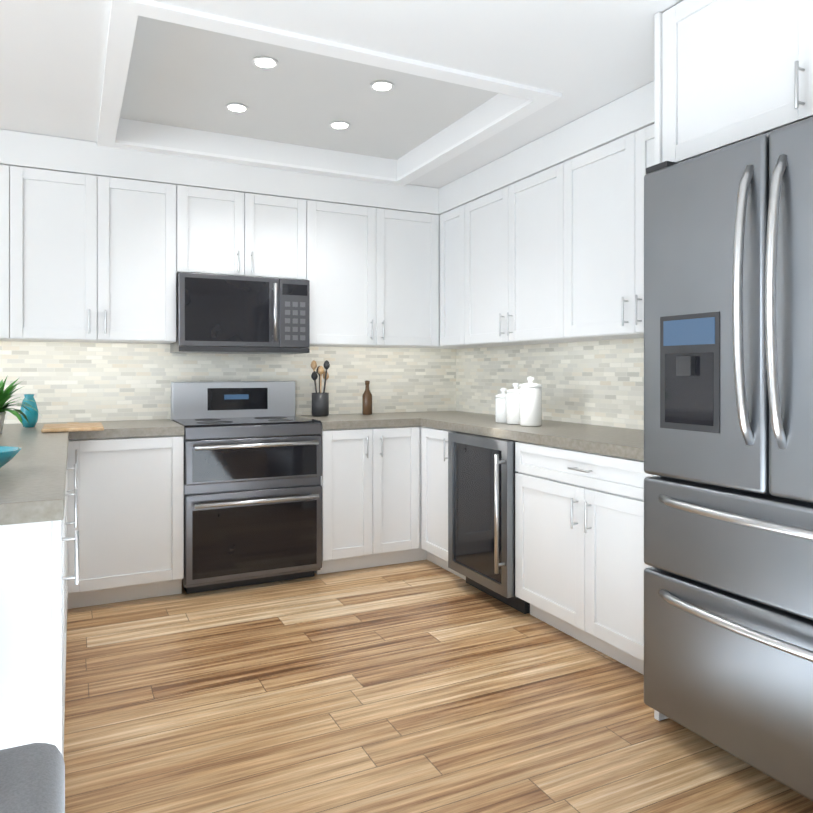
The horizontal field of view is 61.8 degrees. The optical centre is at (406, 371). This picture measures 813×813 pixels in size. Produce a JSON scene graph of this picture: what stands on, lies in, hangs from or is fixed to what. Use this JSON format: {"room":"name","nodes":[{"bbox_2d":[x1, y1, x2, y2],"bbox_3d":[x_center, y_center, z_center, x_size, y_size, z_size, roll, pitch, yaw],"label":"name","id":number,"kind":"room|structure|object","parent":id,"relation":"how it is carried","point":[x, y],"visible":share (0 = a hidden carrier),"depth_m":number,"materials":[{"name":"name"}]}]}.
{"room":"kitchen","nodes":[
{"label":"kitchen","id":0,"kind":"room"},
{"bbox_2d":[0,341,455,423],"bbox_3d":[-2.428,-0.150,3.736,6.500,2.700,0.142,0,0,-26],"label":"wall","id":1,"kind":"structure","parent":0,"point":[73,382],"depth_m":4.16,"materials":[{"name":"tile"}]},
{"bbox_2d":[0,129,27,341],"bbox_3d":[-2.458,-0.704,3.457,0.902,1.068,0.327,0,0,-26],"label":"upper cabinet","id":2,"kind":"object","parent":1,"relation":"attached to","point":[11,142],"depth_m":3.50,"materials":[{"name":"white paint"}]},
{"bbox_2d":[24,133,179,343],"bbox_3d":[-1.765,-0.704,3.797,0.879,1.068,0.327,0,0,-26],"label":"upper cabinet","id":3,"kind":"object","parent":1,"relation":"attached to","point":[102,223],"depth_m":3.68,"materials":[{"name":"white paint"}]},
{"bbox_2d":[180,156,303,279],"bbox_3d":[-1.026,-0.705,4.159,0.886,1.068,0.327,0,0,-26],"label":"upper cabinet","id":4,"kind":"object","parent":1,"relation":"attached to","point":[236,219],"depth_m":4.01,"materials":[{"name":"white paint"}]},
{"bbox_2d":[170,272,309,353],"bbox_3d":[-1.000,-0.337,4.106,0.758,0.442,0.436,0,0,-26],"label":"microwave","id":5,"kind":"object","parent":4,"relation":"attached to","point":[223,314],"visible":1,"depth_m":3.95,"materials":[{"name":"silver metal"}]},
{"bbox_2d":[304,173,435,347],"bbox_3d":[-0.244,-0.705,4.514,0.952,1.068,0.379,0,0,-26],"label":"upper cabinet","id":6,"kind":"object","parent":1,"relation":"attached to","point":[370,247],"depth_m":4.38,"materials":[{"name":"white paint"}]},
{"bbox_2d":[0,0,682,187],"bbox_3d":[-0.764,-1.358,0.343,6.500,0.278,7.700,0,0,-26],"label":"ceiling","id":7,"kind":"structure","parent":0,"point":[478,84],"depth_m":2.95,"materials":[{"name":"paint"}]},
{"bbox_2d":[225,103,248,112],"bbox_3d":[-0.870,-1.355,3.487,0.116,0.005,0.116,0,0,-26],"label":"recessed light","id":8,"kind":"object","parent":7,"relation":"in","point":[237,107],"visible":0.98,"depth_m":3.48,"materials":[{"name":"white paint"}]},
{"bbox_2d":[252,56,278,68],"bbox_3d":[-0.619,-1.354,2.975,0.116,0.005,0.116,0,0,-26],"label":"recessed light","id":9,"kind":"object","parent":7,"relation":"in","point":[265,62],"visible":1,"depth_m":2.97,"materials":[{"name":"white paint"}]},
{"bbox_2d":[329,121,349,128],"bbox_3d":[-0.367,-1.355,3.734,0.116,0.005,0.116,0,0,-26],"label":"recessed light","id":10,"kind":"object","parent":7,"relation":"in","point":[339,125],"visible":1,"depth_m":3.73,"materials":[{"name":"white paint"}]},
{"bbox_2d":[370,81,393,91],"bbox_3d":[-0.116,-1.354,3.222,0.116,0.005,0.116,0,0,-26],"label":"recessed light","id":11,"kind":"object","parent":7,"relation":"in","point":[382,86],"visible":1,"depth_m":3.22,"materials":[{"name":"white paint"}]},
{"bbox_2d":[64,560,812,812],"bbox_3d":[-0.764,1.253,0.345,6.500,0.100,7.700,0,0,-26],"label":"floor","id":12,"kind":"structure","parent":0,"point":[424,686],"depth_m":2.39,"materials":[{"name":"brown wood"}]},
{"bbox_2d":[0,742,64,812],"bbox_3d":[-1.396,0.763,0.441,2.090,0.876,1.070,0,0,-26],"label":"chair","id":13,"kind":"object","parent":12,"relation":"on","point":[32,777],"visible":1,"depth_m":1.21,"materials":[{"name":"fabric"}]},
{"bbox_2d":[0,520,67,758],"bbox_3d":[-1.243,0.768,1.752,0.640,0.863,0.730,0,0,-26],"label":"base cabinet","id":14,"kind":"object","parent":12,"relation":"on","point":[33,557],"depth_m":1.54,"materials":[{"name":"white paint"}]},
{"bbox_2d":[0,420,183,527],"bbox_3d":[-1.411,0.312,2.694,1.217,0.048,2.620,0,0,-26],"label":"countertop","id":15,"kind":"structure","parent":14,"relation":"on","point":[128,467],"depth_m":3.41,"materials":[{"name":"grey stone"}]},
{"bbox_2d":[0,446,21,467],"bbox_3d":[-1.199,0.252,1.890,0.226,0.068,0.226,0,0,-26],"label":"bowl","id":16,"kind":"object","parent":15,"relation":"on","point":[8,454],"visible":1,"depth_m":1.90,"materials":[{"name":"teal ceramic"}]},
{"bbox_2d":[0,375,38,433],"bbox_3d":[-1.890,0.145,3.134,0.384,0.281,0.362,0,0,-26],"label":"potted plant","id":17,"kind":"object","parent":15,"relation":"on","point":[6,394],"visible":0.98,"depth_m":3.14,"materials":[{"name":"green plant"}]},
{"bbox_2d":[20,394,38,427],"bbox_3d":[-1.952,0.200,3.515,0.086,0.170,0.086,0,0,-26],"label":"vase","id":18,"kind":"object","parent":15,"relation":"on","point":[32,416],"visible":0.88,"depth_m":3.49,"materials":[{"name":"teal ceramic"}]},
{"bbox_2d":[41,422,103,432],"bbox_3d":[-1.682,0.276,3.430,0.270,0.018,0.410,0,0,-26],"label":"cutting board","id":19,"kind":"object","parent":15,"relation":"on","point":[69,427],"visible":1,"depth_m":3.29,"materials":[{"name":"brown wood"}]},
{"bbox_2d":[68,520,71,608],"bbox_3d":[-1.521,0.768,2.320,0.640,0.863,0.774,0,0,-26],"label":"base cabinet","id":20,"kind":"object","parent":12,"relation":"on","point":[69,521],"depth_m":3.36,"materials":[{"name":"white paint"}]},
{"bbox_2d":[72,520,83,607],"bbox_3d":[-1.781,0.767,2.907,0.691,0.863,0.744,0,0,-26],"label":"base cabinet","id":21,"kind":"object","parent":12,"relation":"on","point":[77,525],"depth_m":3.38,"materials":[{"name":"white paint"}]},
{"bbox_2d":[171,381,321,593],"bbox_3d":[-0.945,0.628,3.994,0.758,1.138,0.667,0,0,-26],"label":"range","id":22,"kind":"object","parent":12,"relation":"on","point":[252,485],"visible":0.98,"depth_m":3.78,"materials":[{"name":"silver metal"}]},
{"bbox_2d":[314,428,415,574],"bbox_3d":[-0.309,0.766,4.320,0.662,0.863,0.671,0,0,-26],"label":"base cabinet","id":23,"kind":"object","parent":12,"relation":"on","point":[369,489],"depth_m":4.06,"materials":[{"name":"white paint"}]},
{"bbox_2d":[416,452,465,579],"bbox_3d":[0.416,0.766,4.160,0.671,0.863,0.427,0,0,-26],"label":"base cabinet","id":24,"kind":"object","parent":12,"relation":"on","point":[431,473],"depth_m":4.11,"materials":[{"name":"white paint"}]},
{"bbox_2d":[448,432,529,613],"bbox_3d":[0.616,0.768,3.691,0.676,0.859,0.581,0,0,-26],"label":"wine cooler","id":25,"kind":"object","parent":12,"relation":"on","point":[481,512],"visible":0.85,"depth_m":3.52,"materials":[{"name":"metal"}]},
{"bbox_2d":[515,472,656,674],"bbox_3d":[1.022,0.767,2.998,0.605,0.863,1.012,0,0,-26],"label":"base cabinet","id":26,"kind":"object","parent":12,"relation":"on","point":[580,565],"depth_m":2.85,"materials":[{"name":"white paint"}]},
{"bbox_2d":[299,412,643,479],"bbox_3d":[0.381,0.311,3.576,1.247,0.048,2.615,0,0,-26],"label":"countertop","id":27,"kind":"structure","parent":26,"relation":"on","point":[552,450],"depth_m":3.36,"materials":[{"name":"grey stone"}]},
{"bbox_2d":[311,360,329,415],"bbox_3d":[-0.558,0.104,4.399,0.130,0.360,0.132,0,0,-26],"label":"utensil crock","id":28,"kind":"object","parent":27,"relation":"on","point":[320,403],"visible":1,"depth_m":4.36,"materials":[{"name":"ceramic"}]},
{"bbox_2d":[362,380,371,414],"bbox_3d":[-0.262,0.170,4.544,0.066,0.228,0.065,0,0,-26],"label":"bottle","id":29,"kind":"object","parent":27,"relation":"on","point":[367,402],"visible":0.98,"depth_m":4.52,"materials":[{"name":"brown glass"}]},
{"bbox_2d":[495,388,506,422],"bbox_3d":[0.549,0.187,3.844,0.095,0.195,0.095,0,0,-26],"label":"canister","id":30,"kind":"object","parent":27,"relation":"on","point":[500,408],"visible":0.75,"depth_m":3.81,"materials":[{"name":"white ceramic"}]},
{"bbox_2d":[506,383,519,424],"bbox_3d":[0.602,0.172,3.737,0.107,0.225,0.107,0,0,-26],"label":"canister","id":31,"kind":"object","parent":27,"relation":"on","point":[512,406],"visible":0.88,"depth_m":3.69,"materials":[{"name":"white ceramic"}]},
{"bbox_2d":[519,377,541,425],"bbox_3d":[0.661,0.155,3.615,0.119,0.260,0.119,0,0,-26],"label":"canister","id":32,"kind":"object","parent":27,"relation":"on","point":[530,403],"visible":1,"depth_m":3.57,"materials":[{"name":"white ceramic"}]},
{"bbox_2d":[644,117,812,800],"bbox_3d":[1.322,0.258,2.038,0.863,1.883,0.909,0,0,-26],"label":"fridge","id":33,"kind":"object","parent":12,"relation":"on","point":[728,443],"visible":1,"depth_m":1.96,"materials":[{"name":"silver metal"}]},
{"bbox_2d":[456,338,643,429],"bbox_3d":[2.068,-0.148,1.732,0.152,2.700,7.700,0,0,-26],"label":"wall","id":34,"kind":"structure","parent":0,"point":[599,382],"depth_m":3.89,"materials":[{"name":"tile"}]},
{"bbox_2d":[436,174,467,347],"bbox_3d":[0.417,-0.705,4.491,0.377,1.068,0.408,0,0,-26],"label":"upper cabinet","id":35,"kind":"object","parent":34,"relation":"attached to","point":[452,198],"depth_m":4.46,"materials":[{"name":"white paint"}]},
{"bbox_2d":[468,132,555,347],"bbox_3d":[0.717,-0.704,3.937,0.326,1.068,1.089,0,0,-26],"label":"upper cabinet","id":36,"kind":"object","parent":34,"relation":"attached to","point":[540,240],"depth_m":3.83,"materials":[{"name":"white paint"}]},
{"bbox_2d":[552,81,653,342],"bbox_3d":[1.137,-0.704,3.081,0.326,1.068,1.058,0,0,-26],"label":"upper cabinet","id":37,"kind":"object","parent":34,"relation":"attached to","point":[601,158],"depth_m":3.20,"materials":[{"name":"white paint"}]},
{"bbox_2d":[662,0,787,162],"bbox_3d":[1.336,-0.968,2.221,0.726,0.538,0.608,0,0,-26],"label":"upper cabinet","id":38,"kind":"object","parent":34,"relation":"attached to","point":[725,62],"depth_m":2.13,"materials":[{"name":"white paint"}]},
{"bbox_2d":[788,0,812,124],"bbox_3d":[1.514,-0.968,1.859,0.726,0.538,0.438,0,0,-26],"label":"upper cabinet","id":39,"kind":"object","parent":34,"relation":"attached to","point":[800,12],"depth_m":1.88,"materials":[{"name":"white paint"}]}
]}

